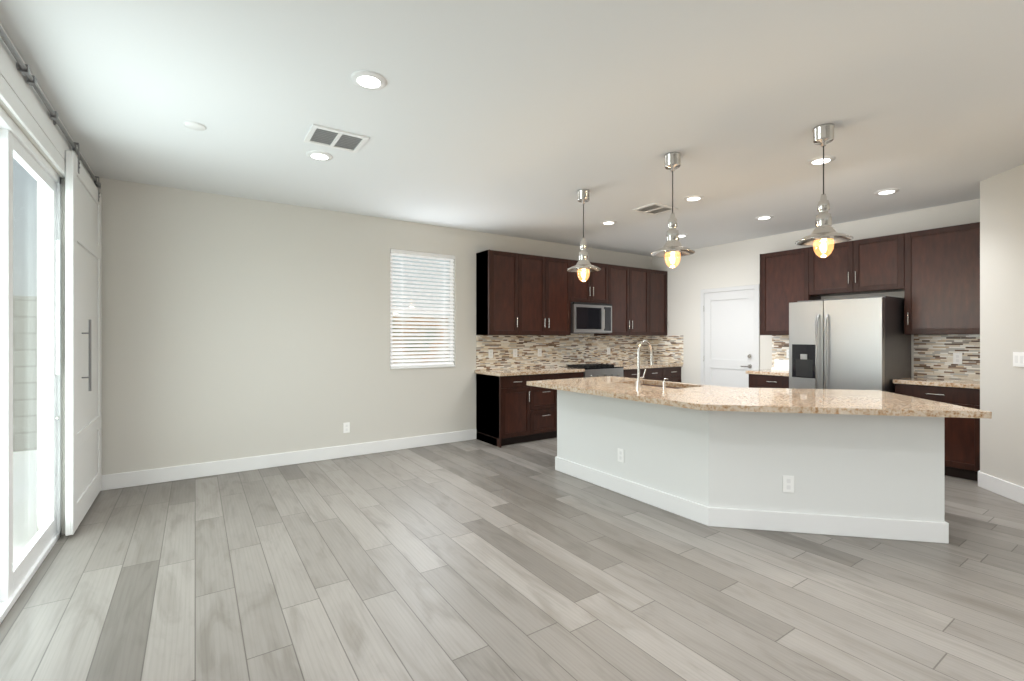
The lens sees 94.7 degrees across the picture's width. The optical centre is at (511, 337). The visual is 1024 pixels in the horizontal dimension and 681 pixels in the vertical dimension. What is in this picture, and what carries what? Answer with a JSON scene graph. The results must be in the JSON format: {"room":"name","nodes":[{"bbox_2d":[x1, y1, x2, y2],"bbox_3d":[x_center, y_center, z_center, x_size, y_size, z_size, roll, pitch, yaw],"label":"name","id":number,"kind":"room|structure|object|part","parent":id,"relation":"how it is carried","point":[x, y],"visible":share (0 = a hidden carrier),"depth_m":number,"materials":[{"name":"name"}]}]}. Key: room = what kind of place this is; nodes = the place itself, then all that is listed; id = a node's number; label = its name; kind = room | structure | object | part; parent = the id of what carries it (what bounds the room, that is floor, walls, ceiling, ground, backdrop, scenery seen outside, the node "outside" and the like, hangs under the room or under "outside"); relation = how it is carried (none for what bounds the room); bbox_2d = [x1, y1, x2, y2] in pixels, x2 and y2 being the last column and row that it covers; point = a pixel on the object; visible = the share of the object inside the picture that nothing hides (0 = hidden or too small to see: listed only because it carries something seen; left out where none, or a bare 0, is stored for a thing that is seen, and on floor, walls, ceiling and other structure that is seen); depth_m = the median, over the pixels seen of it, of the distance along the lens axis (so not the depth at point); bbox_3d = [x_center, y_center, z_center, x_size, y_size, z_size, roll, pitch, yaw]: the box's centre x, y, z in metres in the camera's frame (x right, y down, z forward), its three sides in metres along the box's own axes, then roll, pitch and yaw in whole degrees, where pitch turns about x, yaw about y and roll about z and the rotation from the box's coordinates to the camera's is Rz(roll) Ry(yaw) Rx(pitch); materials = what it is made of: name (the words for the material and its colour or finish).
{"room":"kitchen","nodes":[
{"label":"kitchen","id":0,"kind":"room"},
{"bbox_2d":[0,99,64,534],"bbox_3d":[-1.250,-0.030,0.407,0.140,2.760,8.870,0,0,-34],"label":"wall","id":1,"kind":"structure","parent":0,"point":[22,129],"depth_m":3.23,"materials":[{"name":"grey paint"}]},
{"bbox_2d":[0,23,94,623],"bbox_3d":[-2.433,-0.028,2.202,0.138,2.756,4.569,0,0,-34],"label":"door frame","id":2,"kind":"structure","parent":1,"relation":"attached to","point":[20,98],"depth_m":2.67,"materials":[{"name":"white plastic"}]},
{"bbox_3d":[-2.565,0.130,2.373,0.108,2.440,2.000,0,0,-34],"label":"patio door frame","id":3,"kind":"part","parent":2,"relation":"part of","materials":[{"name":"white plastic"}]},
{"bbox_2d":[0,26,101,535],"bbox_3d":[-2.341,-0.015,2.276,0.096,2.681,4.490,0,0,-34],"label":"barn door","id":4,"kind":"structure","parent":1,"relation":"in","point":[83,341],"depth_m":3.42,"materials":[{"name":"white paint"}]},
{"bbox_3d":[-2.366,-1.325,2.260,0.037,0.040,4.490,0,0,-34],"label":"barn door rail hardware","id":5,"kind":"part","parent":4,"relation":"part of","materials":[{"name":"grey metal"}]},
{"bbox_2d":[97,177,651,474],"bbox_3d":[-0.650,-0.030,6.238,7.640,2.760,0.140,0,0,-34],"label":"wall","id":6,"kind":"structure","parent":0,"point":[235,327],"depth_m":4.85,"materials":[{"name":"grey paint"}]},
{"bbox_2d":[343,422,349,432],"bbox_3d":[-1.870,1.020,5.328,0.070,0.115,0.008,0,0,-34],"label":"outlet","id":7,"kind":"object","parent":6,"relation":"in","point":[346,427],"depth_m":5.33,"materials":[{"name":"white plastic"}]},
{"bbox_2d":[390,249,454,368],"bbox_3d":[-1.117,-0.340,5.893,0.860,1.440,0.112,0,0,-34],"label":"window blind","id":8,"kind":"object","parent":6,"relation":"in","point":[449,310],"depth_m":5.87,"materials":[{"name":"white plastic"}]},
{"bbox_2d":[476,249,522,337],"bbox_3d":[-0.170,-0.575,6.276,0.519,1.090,0.328,0,0,-34],"label":"upper cabinet","id":9,"kind":"object","parent":6,"relation":"attached to","point":[499,274],"depth_m":6.15,"materials":[{"name":"brown wood"}]},
{"bbox_2d":[523,254,574,337],"bbox_3d":[0.374,-0.575,6.642,1.027,1.090,0.328,0,0,-34],"label":"upper cabinet","id":10,"kind":"object","parent":6,"relation":"attached to","point":[538,318],"depth_m":6.53,"materials":[{"name":"brown wood"}]},
{"bbox_2d":[101,429,1023,503],"bbox_3d":[1.863,1.282,2.499,7.360,0.135,8.870,0,0,-34],"label":"baseboard","id":11,"kind":"structure","parent":6,"relation":"attached to","point":[1009,490],"depth_m":4.75,"materials":[{"name":"white wood"}]},
{"bbox_2d":[476,332,652,370],"bbox_3d":[0.986,0.182,7.244,3.518,0.505,0.010,0,0,-34],"label":"backsplash","id":12,"kind":"structure","parent":6,"relation":"attached to","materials":[{"name":"tile"}]},
{"bbox_2d":[571,298,614,333],"bbox_3d":[1.087,-0.316,7.077,0.756,0.511,0.398,0,0,-34],"label":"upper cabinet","id":13,"kind":"object","parent":6,"relation":"attached to","point":[588,315],"depth_m":6.92,"materials":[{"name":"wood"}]},
{"bbox_2d":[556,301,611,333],"bbox_3d":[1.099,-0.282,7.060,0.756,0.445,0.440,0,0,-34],"label":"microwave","id":14,"kind":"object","parent":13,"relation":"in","point":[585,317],"depth_m":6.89,"materials":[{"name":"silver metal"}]},
{"bbox_2d":[575,260,610,297],"bbox_3d":[1.067,-0.815,7.107,0.760,0.610,0.328,0,0,-34],"label":"upper cabinet","id":15,"kind":"object","parent":6,"relation":"attached to","point":[598,284],"depth_m":7.04,"materials":[{"name":"brown wood"}]},
{"bbox_2d":[591,265,650,337],"bbox_3d":[1.765,-0.575,7.576,1.037,1.090,0.328,0,0,-34],"label":"upper cabinet","id":16,"kind":"object","parent":6,"relation":"attached to","point":[630,286],"depth_m":7.48,"materials":[{"name":"brown wood"}]},
{"bbox_2d":[651,270,666,337],"bbox_3d":[2.316,-0.575,7.947,0.526,1.090,0.328,0,0,-34],"label":"upper cabinet","id":17,"kind":"object","parent":6,"relation":"attached to","point":[658,278],"depth_m":7.86,"materials":[{"name":"brown wood"}]},
{"bbox_2d":[0,437,1023,680],"bbox_3d":[1.863,1.400,2.499,7.640,0.100,9.150,0,0,-34],"label":"floor","id":18,"kind":"structure","parent":0,"point":[474,560],"depth_m":2.54,"materials":[{"name":"grey wood"}]},
{"bbox_2d":[476,374,530,447],"bbox_3d":[-0.119,0.913,6.147,0.460,0.875,0.598,0,0,-34],"label":"base cabinet","id":19,"kind":"object","parent":18,"relation":"on","point":[503,405],"depth_m":5.94,"materials":[{"name":"brown wood"}]},
{"bbox_2d":[475,362,682,377],"bbox_3d":[1.148,0.438,6.981,3.543,0.074,0.628,0,0,-34],"label":"countertop","id":20,"kind":"structure","parent":19,"relation":"on","point":[630,365],"depth_m":6.60,"materials":[{"name":"beige stone"}]},
{"bbox_2d":[531,374,562,440],"bbox_3d":[0.263,0.913,6.404,0.577,0.875,0.598,0,0,-34],"label":"base cabinet","id":21,"kind":"object","parent":18,"relation":"on","point":[543,400],"depth_m":6.16,"materials":[{"name":"brown wood"}]},
{"bbox_2d":[563,374,578,378],"bbox_3d":[0.640,0.913,6.658,0.450,0.875,0.598,0,0,-34],"label":"base cabinet","id":22,"kind":"object","parent":18,"relation":"on","point":[565,376],"depth_m":6.40,"materials":[{"name":"brown wood"}]},
{"bbox_2d":[579,366,626,377],"bbox_3d":[1.171,0.899,6.953,0.877,0.903,0.555,0,0,-34],"label":"stove","id":23,"kind":"object","parent":18,"relation":"on","point":[618,371],"depth_m":6.75,"materials":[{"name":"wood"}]},
{"bbox_2d":[627,366,666,380],"bbox_3d":[1.864,0.913,7.480,0.979,0.875,0.598,0,0,-34],"label":"base cabinet","id":24,"kind":"object","parent":18,"relation":"on","point":[660,374],"depth_m":7.34,"materials":[{"name":"brown wood"}]},
{"bbox_2d":[667,366,681,382],"bbox_3d":[2.391,0.913,7.835,0.526,0.875,0.598,0,0,-34],"label":"base cabinet","id":25,"kind":"object","parent":18,"relation":"on","point":[673,372],"depth_m":7.64,"materials":[{"name":"brown wood"}]},
{"bbox_2d":[554,388,948,542],"bbox_3d":[1.920,0.920,4.129,1.706,0.860,2.779,0,0,-34],"label":"kitchen island","id":26,"kind":"object","parent":18,"relation":"on","point":[857,463],"depth_m":3.32,"materials":[{"name":"white paint"}]},
{"bbox_3d":[1.690,1.282,3.974,1.150,0.135,2.779,0,0,-34],"label":"baseboard","id":27,"kind":"part","parent":26,"relation":"part of","materials":[{"name":"white"}]},
{"bbox_2d":[526,376,991,443],"bbox_3d":[1.875,0.470,4.078,2.022,0.040,3.182,0,0,-34],"label":"island countertop","id":28,"kind":"structure","parent":26,"relation":"on","point":[894,416],"depth_m":3.27,"materials":[{"name":"beige stone"}]},
{"bbox_2d":[634,340,653,383],"bbox_3d":[1.265,0.237,4.407,0.228,0.426,0.106,0,0,-34],"label":"faucet","id":29,"kind":"object","parent":28,"relation":"on","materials":[{"name":"silver metal"}]},
{"bbox_2d":[662,378,667,387],"bbox_3d":[1.357,0.405,4.164,0.065,0.091,0.028,0,0,-34],"label":"soap dispenser","id":30,"kind":"object","parent":28,"relation":"on","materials":[{"name":"silver metal"}]},
{"bbox_2d":[654,384,681,387],"bbox_3d":[1.416,0.594,4.553,0.450,0.232,0.760,0,0,-34],"label":"sink","id":31,"kind":"object","parent":28,"relation":"in","point":[655,385],"depth_m":4.66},
{"bbox_2d":[749,374,788,387],"bbox_3d":[3.518,0.913,6.093,0.598,0.875,0.610,0,0,-34],"label":"base cabinet","id":32,"kind":"object","parent":18,"relation":"on","point":[755,380],"depth_m":5.97,"materials":[{"name":"brown wood"}]},
{"bbox_2d":[747,370,788,377],"bbox_3d":[3.500,0.455,6.094,0.628,0.040,0.638,0,0,-34],"label":"countertop","id":33,"kind":"structure","parent":32,"relation":"on","point":[782,373],"depth_m":6.02,"materials":[{"name":"beige stone"}]},
{"bbox_2d":[789,296,910,392],"bbox_3d":[3.804,0.454,5.351,0.896,1.768,0.900,0,0,-34],"label":"refrigerator","id":34,"kind":"object","parent":18,"relation":"on","point":[861,343],"visible":0.69,"depth_m":5.06,"materials":[{"name":"silver metal"}]},
{"bbox_2d":[893,382,979,480],"bbox_3d":[4.400,0.913,4.780,0.598,0.875,0.663,0,0,-34],"label":"base cabinet","id":35,"kind":"object","parent":18,"relation":"on","point":[961,435],"depth_m":4.49,"materials":[{"name":"brown wood"}]},
{"bbox_2d":[893,378,979,389],"bbox_3d":[4.386,0.455,4.775,0.628,0.040,0.671,0,0,-34],"label":"countertop","id":36,"kind":"structure","parent":35,"relation":"on","point":[963,383],"depth_m":4.69,"materials":[{"name":"beige stone"}]},
{"bbox_2d":[0,0,1023,256],"bbox_3d":[1.863,-1.470,2.499,7.640,0.120,9.150,0,0,-34],"label":"ceiling","id":37,"kind":"structure","parent":0,"point":[522,118],"depth_m":2.84,"materials":[{"name":"white paint"}]},
{"bbox_2d":[184,121,205,130],"bbox_3d":[-2.108,-1.404,3.137,0.124,0.012,0.124,0,0,-34],"label":"cap","id":38,"kind":"object","parent":37,"relation":"attached to","point":[195,126],"visible":0.98,"depth_m":3.12,"materials":[{"name":"white plastic"}]},
{"bbox_2d":[306,151,332,160],"bbox_3d":[-1.489,-1.404,3.650,0.189,0.011,0.189,0,0,-43],"label":"recessed light","id":39,"kind":"object","parent":37,"relation":"in","point":[317,155],"depth_m":3.63,"materials":[{"name":"white plastic"}]},
{"bbox_2d":[304,124,368,152],"bbox_3d":[-1.246,-1.404,3.343,0.370,0.012,0.320,0,0,-34],"label":"ceiling vent","id":40,"kind":"object","parent":37,"relation":"in","point":[320,135],"visible":1,"depth_m":3.33,"materials":[{"name":"white metal"}]},
{"bbox_2d":[351,70,386,89],"bbox_3d":[-0.783,-1.404,2.582,0.189,0.011,0.189,0,0,-40],"label":"recessed light","id":41,"kind":"object","parent":37,"relation":"in","point":[367,80],"depth_m":2.57,"materials":[{"name":"white plastic"}]},
{"bbox_2d":[566,189,600,281],"bbox_3d":[0.688,-0.971,4.535,0.328,0.876,0.328,0,0,-34],"label":"pendant light","id":42,"kind":"object","parent":37,"relation":"hanging from","point":[583,266],"visible":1,"depth_m":4.50,"materials":[{"name":"silver metal"}]},
{"bbox_3d":[0.688,-0.593,4.535,0.120,0.120,0.120,0,0,-34],"label":"glass","id":43,"kind":"part","parent":42,"relation":"part of","materials":[{"name":"yellow glass"}]},
{"bbox_2d":[601,220,615,224],"bbox_3d":[1.183,-1.404,5.770,0.189,0.011,0.189,0,0,17],"label":"recessed light","id":44,"kind":"object","parent":37,"relation":"in","point":[607,222],"depth_m":5.74,"materials":[{"name":"white"}]},
{"bbox_2d":[632,203,677,214],"bbox_3d":[1.562,-1.404,5.170,0.370,0.012,0.320,0,0,-34],"label":"ceiling vent","id":45,"kind":"object","parent":37,"relation":"in","point":[654,209],"visible":1,"depth_m":5.16,"materials":[{"name":"white metal"}]},
{"bbox_2d":[651,152,694,267],"bbox_3d":[1.240,-0.971,3.641,0.328,0.876,0.328,0,0,-34],"label":"pendant light","id":46,"kind":"object","parent":37,"relation":"hanging from","point":[672,248],"visible":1,"depth_m":3.61,"materials":[{"name":"silver metal"}]},
{"bbox_3d":[1.240,-0.593,3.641,0.120,0.120,0.120,0,0,-34],"label":"glass","id":47,"kind":"part","parent":46,"relation":"part of","materials":[{"name":"yellow glass"}]},
{"bbox_2d":[684,195,703,200],"bbox_3d":[1.835,-1.404,4.763,0.189,0.011,0.189,0,0,17],"label":"recessed light","id":48,"kind":"object","parent":37,"relation":"in","point":[694,197],"depth_m":4.75,"materials":[{"name":"white plastic"}]},
{"bbox_2d":[755,215,772,219],"bbox_3d":[2.958,-1.404,5.530,0.189,0.011,0.189,0,0,-40],"label":"recessed light","id":49,"kind":"object","parent":37,"relation":"in","point":[765,216],"depth_m":5.50,"materials":[{"name":"white plastic"}]},
{"bbox_2d":[807,156,835,164],"bbox_3d":[2.457,-1.404,3.748,0.189,0.011,0.189,0,0,-40],"label":"recessed light","id":50,"kind":"object","parent":37,"relation":"in","point":[818,160],"depth_m":3.73,"materials":[{"name":"white plastic"}]},
{"bbox_2d":[795,123,852,257],"bbox_3d":[2.091,-0.971,3.164,0.328,0.876,0.328,0,0,-34],"label":"pendant light","id":51,"kind":"object","parent":37,"relation":"hanging from","point":[824,234],"visible":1,"depth_m":3.14,"materials":[{"name":"silver metal"}]},
{"bbox_3d":[2.091,-0.593,3.164,0.120,0.120,0.120,0,0,-34],"label":"glass","id":52,"kind":"part","parent":51,"relation":"part of","materials":[{"name":"yellow glass"}]},
{"bbox_2d":[874,188,898,194],"bbox_3d":[3.617,-1.404,4.551,0.189,0.011,0.189,0,0,-40],"label":"recessed light","id":53,"kind":"object","parent":37,"relation":"in","point":[886,191],"depth_m":4.53,"materials":[{"name":"white plastic"}]},
{"bbox_2d":[652,199,979,383],"bbox_3d":[3.732,-0.030,6.441,0.140,2.760,4.410,0,0,-34],"label":"wall","id":54,"kind":"structure","parent":0,"point":[691,276],"depth_m":6.90,"materials":[{"name":"grey paint"}]},
{"bbox_2d":[700,284,759,387],"bbox_3d":[3.232,0.300,7.039,0.020,2.100,0.930,0,0,-34],"label":"door","id":55,"kind":"structure","parent":54,"relation":"attached to","point":[729,329],"depth_m":7.03,"materials":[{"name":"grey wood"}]},
{"bbox_2d":[741,354,751,367],"bbox_3d":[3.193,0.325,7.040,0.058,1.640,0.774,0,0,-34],"label":"door handle","id":56,"kind":"object","parent":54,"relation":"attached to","point":[749,356],"visible":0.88,"depth_m":6.75,"materials":[{"name":"silver metal"}]},
{"bbox_2d":[760,246,820,337],"bbox_3d":[3.647,-0.575,6.144,0.328,1.090,0.669,0,0,-34],"label":"upper cabinet","id":57,"kind":"object","parent":54,"relation":"attached to","point":[788,276],"depth_m":6.09,"materials":[{"name":"brown wood"}]},
{"bbox_2d":[651,334,979,381],"bbox_3d":[3.634,0.203,6.448,0.010,0.465,4.286,0,0,-34],"label":"backsplash","id":58,"kind":"structure","parent":54,"relation":"attached to","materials":[{"name":"tile"}]},
{"bbox_2d":[815,233,906,297],"bbox_3d":[4.064,-0.820,5.523,0.328,0.600,0.945,0,0,-34],"label":"upper cabinet","id":59,"kind":"object","parent":54,"relation":"attached to","point":[876,264],"depth_m":5.36,"materials":[{"name":"brown wood"}]},
{"bbox_2d":[895,222,979,337],"bbox_3d":[4.496,-0.575,4.880,0.328,1.090,0.721,0,0,-34],"label":"upper cabinet","id":60,"kind":"object","parent":54,"relation":"attached to","point":[942,294],"depth_m":4.78,"materials":[{"name":"brown wood"}]},
{"bbox_2d":[980,164,1023,486],"bbox_3d":[4.019,-0.030,2.785,0.140,2.760,3.000,0,0,11],"label":"wall","id":61,"kind":"structure","parent":0,"point":[1002,308],"depth_m":4.03,"materials":[{"name":"grey paint"}]},
{"bbox_2d":[1013,352,1023,366],"bbox_3d":[4.153,0.180,3.859,0.008,0.120,0.120,0,0,11],"label":"wall switch","id":62,"kind":"object","parent":61,"relation":"attached to","point":[1018,359],"visible":1,"depth_m":3.87,"materials":[{"name":"white plastic"}]},
{"label":"outside","id":63,"kind":"structure","parent":0,"visible":0},
{"bbox_2d":[13,450,36,560],"bbox_3d":[-3.312,1.420,0.786,2.859,0.100,11.000,0,0,-34],"label":"ground","id":64,"kind":"structure","parent":63,"point":[24,496],"depth_m":3.98,"materials":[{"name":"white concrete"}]},
{"bbox_2d":[13,157,448,451],"bbox_3d":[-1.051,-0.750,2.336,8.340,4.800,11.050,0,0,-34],"label":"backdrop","id":65,"kind":"structure","parent":63,"point":[27,305],"depth_m":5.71,"materials":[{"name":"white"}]}
]}

